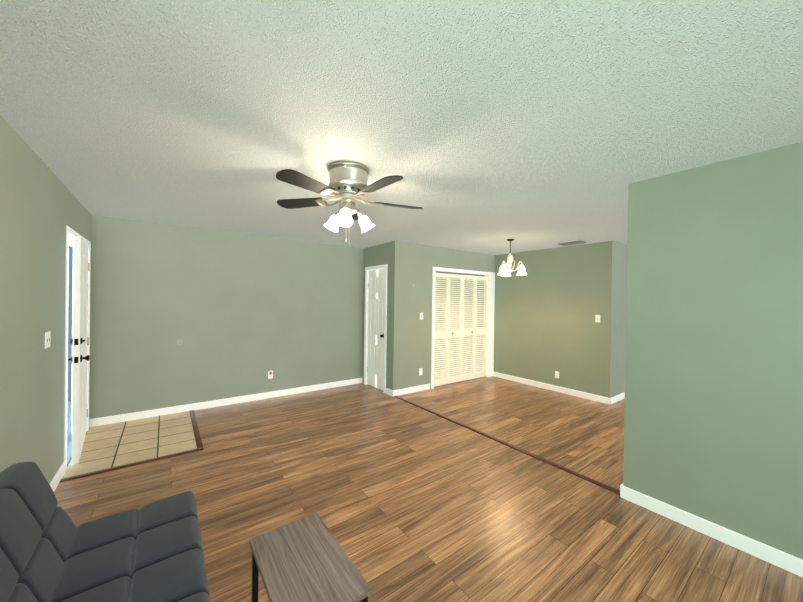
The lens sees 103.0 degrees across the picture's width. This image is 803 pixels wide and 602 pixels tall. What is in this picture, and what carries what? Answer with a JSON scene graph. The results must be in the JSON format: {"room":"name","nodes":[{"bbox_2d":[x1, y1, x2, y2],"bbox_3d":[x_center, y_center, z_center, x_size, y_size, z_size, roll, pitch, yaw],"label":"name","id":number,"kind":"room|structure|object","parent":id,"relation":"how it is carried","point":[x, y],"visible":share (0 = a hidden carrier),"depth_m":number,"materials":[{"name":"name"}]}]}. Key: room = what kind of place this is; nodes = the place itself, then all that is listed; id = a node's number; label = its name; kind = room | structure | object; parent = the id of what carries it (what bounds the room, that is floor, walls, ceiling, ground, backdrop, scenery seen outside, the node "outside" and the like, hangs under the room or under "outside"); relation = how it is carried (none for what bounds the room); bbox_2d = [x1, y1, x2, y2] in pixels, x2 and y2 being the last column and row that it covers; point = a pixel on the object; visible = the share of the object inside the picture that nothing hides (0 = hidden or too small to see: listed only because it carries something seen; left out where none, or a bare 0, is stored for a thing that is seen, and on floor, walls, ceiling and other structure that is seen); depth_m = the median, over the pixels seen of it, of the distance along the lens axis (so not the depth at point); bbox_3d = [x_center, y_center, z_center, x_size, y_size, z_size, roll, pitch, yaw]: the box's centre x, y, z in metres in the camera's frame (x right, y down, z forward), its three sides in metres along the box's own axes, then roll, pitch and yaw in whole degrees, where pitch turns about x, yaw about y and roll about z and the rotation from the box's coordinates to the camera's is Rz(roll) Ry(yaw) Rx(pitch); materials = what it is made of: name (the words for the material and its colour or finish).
{"room":"living room","nodes":[
{"label":"living room","id":0,"kind":"room"},
{"bbox_2d":[0,115,91,483],"bbox_3d":[-1.835,0.267,1.216,0.120,2.440,6.260,1,0,-36],"label":"wall","id":1,"kind":"structure","parent":0,"point":[41,206],"depth_m":2.06,"materials":[{"name":"green paint"}]},
{"bbox_2d":[45,331,50,348],"bbox_3d":[-2.577,0.282,2.334,0.014,0.115,0.116,1,0,-36],"label":"light switch","id":2,"kind":"object","parent":1,"relation":"attached to","point":[47,339],"visible":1,"depth_m":2.32,"materials":[{"name":"white plastic"}]},
{"bbox_2d":[49,460,65,491],"bbox_3d":[-1.462,1.446,0.808,0.016,0.095,4.833,1,0,-36],"label":"baseboard","id":3,"kind":"structure","parent":1,"relation":"attached to","point":[58,476],"depth_m":2.56,"materials":[{"name":"white paint"}]},
{"bbox_2d":[64,225,90,467],"bbox_3d":[-3.258,0.401,3.132,0.150,2.117,1.064,1,0,-36],"label":"door frame","id":4,"kind":"structure","parent":1,"relation":"attached to","point":[71,233],"depth_m":2.90,"materials":[{"name":"white paint"}]},
{"bbox_2d":[68,236,89,464],"bbox_3d":[-3.174,0.434,3.201,0.180,2.030,0.916,1,0,-36],"label":"entry door","id":5,"kind":"structure","parent":1,"relation":"in","point":[80,357],"depth_m":2.86,"materials":[{"name":"white paint"}]},
{"bbox_2d":[89,215,458,418],"bbox_3d":[-1.132,0.260,5.549,6.158,2.440,0.123,1,0,-36],"label":"wall","id":6,"kind":"structure","parent":0,"point":[240,314],"depth_m":4.39,"materials":[{"name":"green paint"}]},
{"bbox_2d":[89,378,361,426],"bbox_3d":[-2.149,1.422,4.732,3.573,0.095,0.016,1,0,-36],"label":"baseboard","id":7,"kind":"structure","parent":6,"relation":"attached to","point":[240,399],"depth_m":4.40,"materials":[{"name":"white paint"}]},
{"bbox_2d":[268,370,272,378],"bbox_3d":[-1.978,1.114,4.839,0.070,0.130,0.040,1,0,-36],"label":"outlet","id":8,"kind":"object","parent":6,"relation":"attached to","point":[270,374],"visible":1,"depth_m":4.84,"materials":[{"name":"white plastic"}]},
{"bbox_2d":[362,241,400,389],"bbox_3d":[-0.360,0.271,5.435,0.120,2.440,0.984,1,0,-36],"label":"wall","id":9,"kind":"structure","parent":0,"point":[389,253],"depth_m":5.07,"materials":[{"name":"green paint"}]},
{"bbox_2d":[367,269,384,389],"bbox_3d":[-0.440,0.470,5.456,0.096,2.015,0.585,1,0,-36],"label":"closet door","id":10,"kind":"structure","parent":9,"relation":"in","point":[376,293],"depth_m":5.47,"materials":[{"name":"white paint"}]},
{"bbox_2d":[364,264,387,392],"bbox_3d":[-0.403,0.446,5.476,0.138,2.088,0.696,1,0,-36],"label":"door frame","id":11,"kind":"structure","parent":9,"relation":"attached to","point":[368,269],"depth_m":5.67,"materials":[{"name":"white paint"}]},
{"bbox_2d":[0,0,802,254],"bbox_3d":[1.345,-0.948,3.547,7.984,0.060,6.260,1,0,-36],"label":"ceiling","id":12,"kind":"structure","parent":0,"point":[489,127],"depth_m":1.51,"materials":[{"name":"white paint"}]},
{"bbox_2d":[276,161,422,245],"bbox_3d":[-0.349,-0.663,2.248,1.100,0.548,1.066,1,0,-36],"label":"ceiling fan","id":13,"kind":"object","parent":12,"relation":"hanging from","point":[348,187],"visible":1,"depth_m":2.17,"materials":[{"name":"silver metal"}]},
{"bbox_2d":[497,239,526,275],"bbox_3d":[1.602,-0.653,4.747,0.416,0.533,0.444,1,0,-36],"label":"chandelier","id":14,"kind":"object","parent":12,"relation":"hanging from","point":[506,270],"visible":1,"depth_m":4.73,"materials":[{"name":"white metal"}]},
{"bbox_2d":[558,241,586,245],"bbox_3d":[2.655,-0.895,4.975,0.200,0.021,0.360,1,0,-36],"label":"ceiling vent","id":15,"kind":"object","parent":12,"relation":"in","point":[572,243],"visible":1,"depth_m":4.92,"materials":[{"name":"grey metal"}]},
{"bbox_2d":[54,368,802,601],"bbox_3d":[1.311,1.552,3.557,7.984,0.060,6.260,1,0,-36],"label":"floor","id":16,"kind":"structure","parent":0,"point":[406,501],"depth_m":2.43,"materials":[{"name":"brown wood"}]},
{"bbox_2d":[0,462,210,601],"bbox_3d":[-0.952,1.118,0.898,0.743,0.765,1.800,1,0,-36],"label":"futon sofa","id":17,"kind":"object","parent":16,"relation":"on","point":[50,551],"visible":1,"depth_m":1.29,"materials":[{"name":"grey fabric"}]},
{"bbox_2d":[59,410,203,482],"bbox_3d":[-2.777,1.459,3.425,1.010,0.012,1.375,1,0,-36],"label":"floor","id":18,"kind":"structure","parent":16,"relation":"on","point":[106,446],"depth_m":3.28,"materials":[{"name":"beige tile"}]},
{"bbox_2d":[249,512,370,601],"bbox_3d":[-0.377,1.257,1.237,0.299,0.500,0.503,1,0,-36],"label":"coffee table","id":19,"kind":"object","parent":16,"relation":"on","point":[305,559],"visible":1,"depth_m":1.22,"materials":[{"name":"grey wood"}]},
{"bbox_2d":[394,395,619,494],"bbox_3d":[0.827,1.508,3.772,0.055,0.011,3.130,1,0,-36],"label":"transition strip","id":20,"kind":"object","parent":16,"relation":"on","point":[602,485],"visible":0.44,"depth_m":3.19,"materials":[{"name":"brown wood"}]},
{"bbox_2d":[399,242,494,388],"bbox_3d":[0.888,0.287,5.820,2.345,2.440,0.120,1,0,-36],"label":"wall","id":21,"kind":"structure","parent":0,"point":[419,262],"depth_m":5.31,"materials":[{"name":"green paint"}]},
{"bbox_2d":[389,384,429,396],"bbox_3d":[0.172,1.452,5.223,0.777,0.095,0.016,1,0,-36],"label":"baseboard","id":22,"kind":"structure","parent":21,"relation":"attached to","point":[398,392],"depth_m":5.18,"materials":[{"name":"white paint"}]},
{"bbox_2d":[434,272,487,386],"bbox_3d":[1.129,0.504,5.963,1.447,1.988,0.060,1,0,-36],"label":"bifold door","id":23,"kind":"structure","parent":21,"relation":"in","point":[456,313],"depth_m":5.94,"materials":[{"name":"beige paint"}]},
{"bbox_2d":[431,267,494,388],"bbox_3d":[1.158,0.465,6.011,1.677,2.090,0.138,1,0,-36],"label":"door frame","id":24,"kind":"structure","parent":21,"relation":"attached to","point":[490,324],"depth_m":6.37,"materials":[{"name":"white paint"}]},
{"bbox_2d":[458,241,615,397],"bbox_3d":[2.251,0.305,6.048,0.120,2.440,3.100,1,0,-36],"label":"wall","id":25,"kind":"structure","parent":0,"point":[551,304],"depth_m":5.40,"materials":[{"name":"green paint"}]},
{"bbox_2d":[493,371,612,403],"bbox_3d":[2.479,1.482,5.612,0.020,0.095,2.132,1,0,-36],"label":"baseboard","id":26,"kind":"structure","parent":25,"relation":"attached to","point":[606,400],"depth_m":5.38,"materials":[{"name":"white paint"}]},
{"bbox_2d":[595,315,599,321],"bbox_3d":[3.012,0.270,4.907,0.014,0.115,0.070,1,0,-36],"label":"light switch","id":27,"kind":"object","parent":25,"relation":"attached to","point":[597,318],"visible":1,"depth_m":4.91,"materials":[{"name":"white plastic"}]},
{"bbox_2d":[613,242,626,396],"bbox_3d":[3.822,0.329,5.357,1.586,2.440,0.120,1,0,-36],"label":"wall","id":28,"kind":"structure","parent":0,"point":[620,316],"depth_m":4.97,"materials":[{"name":"green paint"}]},
{"bbox_2d":[613,392,624,402],"bbox_3d":[3.806,1.502,5.279,1.684,0.095,0.020,1,0,-36],"label":"baseboard","id":29,"kind":"structure","parent":28,"relation":"attached to","point":[621,396],"depth_m":4.95,"materials":[{"name":"white paint"}]},
{"bbox_2d":[623,142,802,559],"bbox_3d":[2.357,0.323,1.755,0.120,2.440,1.906,1,0,-36],"label":"wall","id":30,"kind":"structure","parent":0,"point":[713,421],"depth_m":2.06,"materials":[{"name":"green paint"}]},
{"bbox_2d":[620,484,802,576],"bbox_3d":[2.284,1.494,1.746,0.043,0.095,1.892,1,0,-36],"label":"baseboard","id":31,"kind":"structure","parent":30,"relation":"attached to","point":[775,557],"depth_m":2.05,"materials":[{"name":"white paint"}]},
{"label":"outside","id":32,"kind":"structure","parent":0,"visible":0},
{"bbox_2d":[67,401,70,434],"bbox_3d":[-3.816,1.613,2.868,1.080,0.280,4.000,1,0,-36],"label":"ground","id":33,"kind":"structure","parent":32,"point":[69,418],"depth_m":3.98,"materials":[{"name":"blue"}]}
]}

